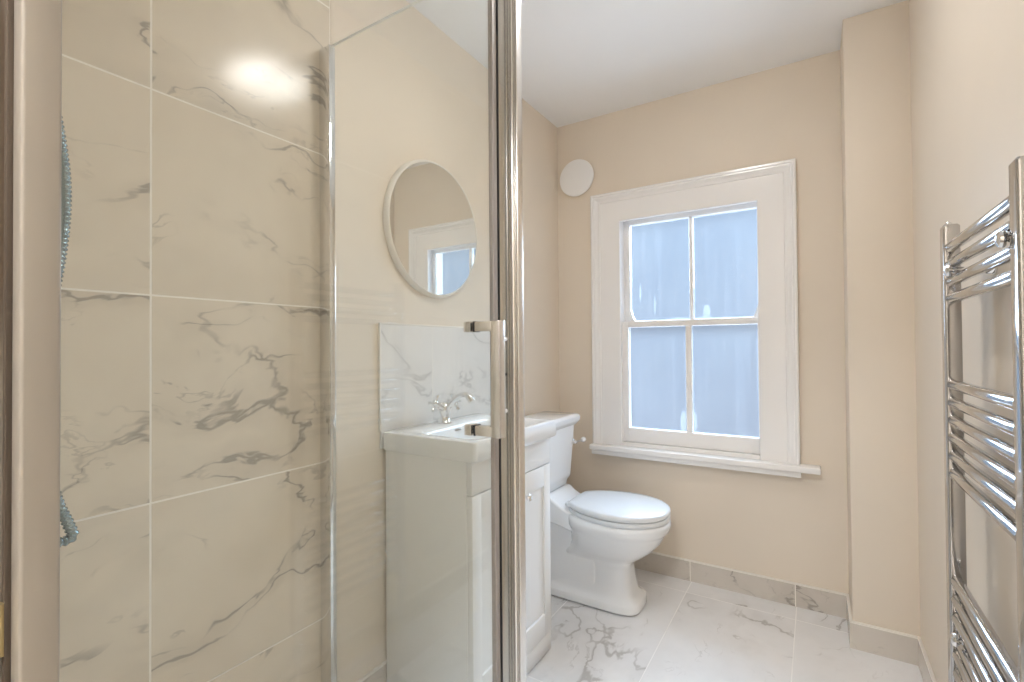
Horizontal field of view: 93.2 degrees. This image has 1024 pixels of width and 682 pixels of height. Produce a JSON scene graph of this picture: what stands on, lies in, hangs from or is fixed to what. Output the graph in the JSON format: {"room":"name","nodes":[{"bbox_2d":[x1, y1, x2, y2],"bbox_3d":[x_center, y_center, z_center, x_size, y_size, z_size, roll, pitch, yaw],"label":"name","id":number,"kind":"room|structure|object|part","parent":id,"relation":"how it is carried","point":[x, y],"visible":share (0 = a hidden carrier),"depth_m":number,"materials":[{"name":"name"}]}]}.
{"room":"bathroom","nodes":[
{"label":"bathroom","id":0,"kind":"room"},
{"bbox_2d":[334,0,559,681],"bbox_3d":[-0.400,-0.027,1.749,0.100,2.364,2.540,-1,-1,32],"label":"wall","id":1,"kind":"structure","parent":0,"point":[406,91],"depth_m":1.62,"materials":[{"name":"beige paint"}]},
{"bbox_2d":[60,0,329,681],"bbox_3d":[-0.750,-0.032,1.089,0.008,2.364,0.802,-1,-1,32],"label":"wall tile","id":2,"kind":"structure","parent":1,"relation":"attached to","point":[190,434],"depth_m":1.11,"materials":[{"name":"stone"}]},
{"bbox_2d":[330,0,334,47],"bbox_3d":[-0.532,-0.030,1.435,0.009,2.364,0.016,-1,-1,32],"label":"trim","id":3,"kind":"structure","parent":1,"relation":"attached to","point":[332,28],"depth_m":1.44,"materials":[{"name":"beige paint"}]},
{"bbox_2d":[356,659,386,681],"bbox_3d":[-0.123,1.107,2.060,0.009,0.100,1.487,-1,-1,32],"label":"baseboard","id":4,"kind":"structure","parent":1,"relation":"attached to","point":[379,673],"depth_m":1.56,"materials":[{"name":"stone"}]},
{"bbox_2d":[383,159,476,297],"bbox_3d":[-0.287,-0.418,1.823,0.023,0.510,0.510,-1,-1,32],"label":"wall mirror","id":5,"kind":"object","parent":1,"relation":"attached to","point":[429,225],"visible":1,"depth_m":1.78,"materials":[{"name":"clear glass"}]},
{"bbox_2d":[378,323,490,448],"bbox_3d":[-0.258,0.149,1.869,0.010,0.414,0.669,-1,-1,32],"label":"backsplash","id":6,"kind":"structure","parent":1,"relation":"attached to","point":[417,363],"depth_m":1.77,"materials":[{"name":"stone"}]},
{"bbox_2d":[406,0,905,127],"bbox_3d":[0.018,-1.276,0.641,2.017,0.100,3.990,-1,-1,32],"label":"ceiling","id":7,"kind":"structure","parent":0,"point":[582,60],"depth_m":1.96,"materials":[{"name":"white paint"}]},
{"bbox_2d":[557,50,848,593],"bbox_3d":[0.949,-0.029,2.379,1.517,2.364,0.160,-1,-1,32],"label":"wall","id":8,"kind":"structure","parent":0,"point":[792,529],"depth_m":2.20,"materials":[{"name":"beige paint"}]},
{"bbox_2d":[560,159,593,196],"bbox_3d":[0.354,-0.889,2.646,0.201,0.201,0.031,-1,-1,32],"label":"fan","id":9,"kind":"object","parent":8,"relation":"attached to","point":[576,177],"visible":1,"depth_m":2.63,"materials":[{"name":"white plastic"}]},
{"bbox_2d":[589,158,820,477],"bbox_3d":[0.878,-0.097,2.346,1.024,1.368,0.172,-1,-1,32],"label":"window","id":10,"kind":"structure","parent":8,"relation":"in","point":[769,188],"depth_m":2.30,"materials":[{"name":"white paint"}]},
{"bbox_3d":[0.882,-0.360,2.412,0.656,0.572,0.036,-1,-1,32],"label":"sash","id":11,"kind":"part","parent":10,"relation":"part of","materials":[{"name":"white paint"}]},
{"bbox_3d":[0.867,0.206,2.373,0.656,0.623,0.036,-1,-1,32],"label":"sash","id":12,"kind":"part","parent":10,"relation":"part of","materials":[{"name":"white paint"}]},
{"bbox_3d":[0.862,0.560,2.304,1.024,0.052,0.092,-1,-1,32],"label":"sill","id":13,"kind":"part","parent":10,"relation":"part of","materials":[{"name":"white paint"}]},
{"bbox_2d":[634,551,846,618],"bbox_3d":[0.826,1.103,2.348,1.312,0.100,0.009,-1,-1,32],"label":"baseboard","id":14,"kind":"structure","parent":8,"relation":"attached to","point":[822,600],"depth_m":2.19,"materials":[{"name":"tile"}]},
{"bbox_2d":[527,568,922,681],"bbox_3d":[0.037,1.188,0.611,2.017,0.100,3.990,-1,-1,32],"label":"floor","id":15,"kind":"structure","parent":0,"point":[684,631],"depth_m":1.84,"materials":[{"name":"tile"}]},
{"bbox_2d":[386,438,550,681],"bbox_3d":[-0.123,0.753,1.696,0.380,0.793,0.487,-1,-1,32],"label":"vanity unit","id":16,"kind":"object","parent":15,"relation":"on","point":[439,541],"visible":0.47,"depth_m":1.50,"materials":[{"name":"white paint"}]},
{"bbox_2d":[383,413,555,462],"bbox_3d":[-0.127,0.360,1.701,0.378,0.129,0.519,-1,-1,32],"label":"washbasin","id":17,"kind":"object","parent":16,"relation":"in","point":[432,439],"visible":0.66,"depth_m":1.55,"materials":[{"name":"white ceramic"}]},
{"bbox_2d":[428,392,474,423],"bbox_3d":[-0.201,0.238,1.729,0.166,0.117,0.143,-1,-1,32],"label":"tap","id":18,"kind":"object","parent":17,"relation":"on","point":[444,408],"visible":1,"depth_m":1.73,"materials":[{"name":"silver metal"}]},
{"bbox_3d":[-0.272,0.221,1.712,0.036,0.058,0.060,0,-1,-31],"label":"handle","id":19,"kind":"part","parent":18,"relation":"part of","materials":[{"name":"silver metal"}]},
{"bbox_3d":[-0.216,0.221,1.800,0.036,0.058,0.060,0,-1,-31],"label":"handle","id":20,"kind":"part","parent":18,"relation":"part of","materials":[{"name":"silver metal"}]},
{"bbox_3d":[-0.188,0.220,1.721,0.135,0.080,0.027,-1,-1,32],"label":"spout","id":21,"kind":"part","parent":18,"relation":"part of","materials":[{"name":"silver metal"}]},
{"bbox_3d":[-0.058,0.767,1.511,0.020,0.620,0.241,-1,-1,32],"label":"door","id":22,"kind":"part","parent":16,"relation":"part of","materials":[{"name":"white paint"}]},
{"bbox_3d":[0.004,0.406,1.619,0.020,0.094,0.485,-1,-1,32],"label":"drawer","id":23,"kind":"part","parent":16,"relation":"part of","materials":[{"name":"white paint"}]},
{"bbox_3d":[0.054,0.534,1.651,0.026,0.026,0.026,-1,-1,32],"label":"knob","id":24,"kind":"part","parent":16,"relation":"part of","materials":[{"name":"silver metal"}]},
{"bbox_3d":[0.072,0.769,1.718,0.020,0.620,0.241,-1,-1,32],"label":"door","id":25,"kind":"part","parent":16,"relation":"part of","materials":[{"name":"white paint"}]},
{"bbox_2d":[525,411,670,615],"bbox_3d":[0.378,0.754,2.223,0.688,0.792,0.405,-1,-1,32],"label":"toilet","id":26,"kind":"object","parent":15,"relation":"on","point":[597,537],"visible":0.87,"depth_m":2.10,"materials":[{"name":"white ceramic"}]},
{"bbox_3d":[0.167,0.388,2.335,0.210,0.052,0.358,-1,-1,32],"label":"cistern lid","id":27,"kind":"part","parent":26,"relation":"part of","materials":[{"name":"white ceramic"}]},
{"bbox_3d":[0.324,0.498,2.413,0.029,0.026,0.081,-1,-1,32],"label":"flush lever","id":28,"kind":"part","parent":26,"relation":"part of","materials":[{"name":"silver metal"}]},
{"bbox_3d":[0.469,0.745,2.143,0.443,0.030,0.364,-1,-1,32],"label":"seat","id":29,"kind":"part","parent":26,"relation":"part of","materials":[{"name":"white paint"}]},
{"bbox_3d":[0.477,0.724,2.138,0.424,0.025,0.366,-1,-1,32],"label":"lid","id":30,"kind":"part","parent":26,"relation":"part of","materials":[{"name":"white paint"}]},
{"bbox_3d":[-0.454,1.123,0.895,0.669,0.046,0.786,-1,-1,32],"label":"shower tray","id":31,"kind":"object","parent":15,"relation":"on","visible":0},
{"bbox_2d":[319,0,526,681],"bbox_3d":[-0.449,0.122,0.895,0.704,1.955,0.776,-1,-1,32],"label":"shower door frame","id":32,"kind":"structure","parent":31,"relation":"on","point":[506,431],"depth_m":1.05,"materials":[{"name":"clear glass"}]},
{"bbox_3d":[-0.043,0.073,0.938,0.060,0.224,0.021,-1,-1,32],"label":"handle","id":33,"kind":"part","parent":32,"relation":"part of","materials":[{"name":"silver metal"}]},
{"bbox_3d":[0.000,0.120,1.056,0.049,1.955,0.026,-1,-1,32],"label":"corner post","id":34,"kind":"part","parent":32,"relation":"part of","materials":[{"name":"silver metal"}]},
{"bbox_2d":[840,0,920,636],"bbox_3d":[1.420,-0.039,1.869,0.216,2.364,0.245,-1,-1,32],"label":"wall","id":35,"kind":"structure","parent":0,"point":[880,361],"depth_m":1.77,"materials":[{"name":"beige paint"}]},
{"bbox_2d":[846,593,852,647],"bbox_3d":[1.326,1.094,1.902,0.009,0.100,0.234,-1,-1,32],"label":"baseboard","id":36,"kind":"structure","parent":35,"relation":"attached to","point":[849,615],"depth_m":1.83,"materials":[{"name":"tile"}]},
{"bbox_2d":[852,620,917,665],"bbox_3d":[1.349,1.092,1.755,0.187,0.100,0.009,-1,-1,32],"label":"baseboard","id":37,"kind":"structure","parent":35,"relation":"attached to","point":[896,645],"depth_m":1.75,"materials":[{"name":"stone"}]},
{"bbox_2d":[909,0,1023,681],"bbox_3d":[0.971,-0.048,0.891,0.100,2.364,2.540,-1,-1,32],"label":"wall","id":38,"kind":"structure","parent":0,"point":[967,56],"depth_m":1.14,"materials":[{"name":"beige paint"}]},
{"bbox_2d":[917,636,936,681],"bbox_3d":[0.879,1.084,0.820,0.009,0.100,2.091,-1,-1,32],"label":"baseboard","id":39,"kind":"structure","parent":38,"relation":"attached to","point":[926,671],"depth_m":1.61,"materials":[{"name":"stone"}]},
{"bbox_2d":[940,156,1023,681],"bbox_3d":[0.838,0.439,0.835,0.076,1.392,0.479,-1,-1,32],"label":"towel radiator","id":40,"kind":"object","parent":38,"relation":"attached to","point":[976,653],"visible":1,"depth_m":0.84,"materials":[{"name":"silver metal"}]},
{"bbox_3d":[-0.398,-0.044,0.323,1.617,2.364,0.124,-1,-1,32],"label":"wall","id":41,"kind":"structure","parent":0,"visible":0},
{"bbox_2d":[0,0,61,681],"bbox_3d":[-0.061,0.107,0.103,0.815,2.050,0.136,-1,-1,32],"label":"door frame","id":42,"kind":"structure","parent":41,"relation":"in","point":[30,30],"depth_m":0.34,"materials":[{"name":"paint"}]},
{"bbox_3d":[-0.682,-0.039,0.578,0.649,2.364,0.008,-1,-1,32],"label":"tiled wall","id":43,"kind":"structure","parent":41,"relation":"attached to","visible":0},
{"bbox_2d":[60,116,78,546],"bbox_3d":[-0.735,-0.258,0.718,0.328,1.095,0.170,-1,-1,32],"label":"shower hose","id":44,"kind":"object","parent":43,"relation":"attached to","point":[66,521],"visible":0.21,"depth_m":0.68,"materials":[{"name":"silver metal"}]}
]}

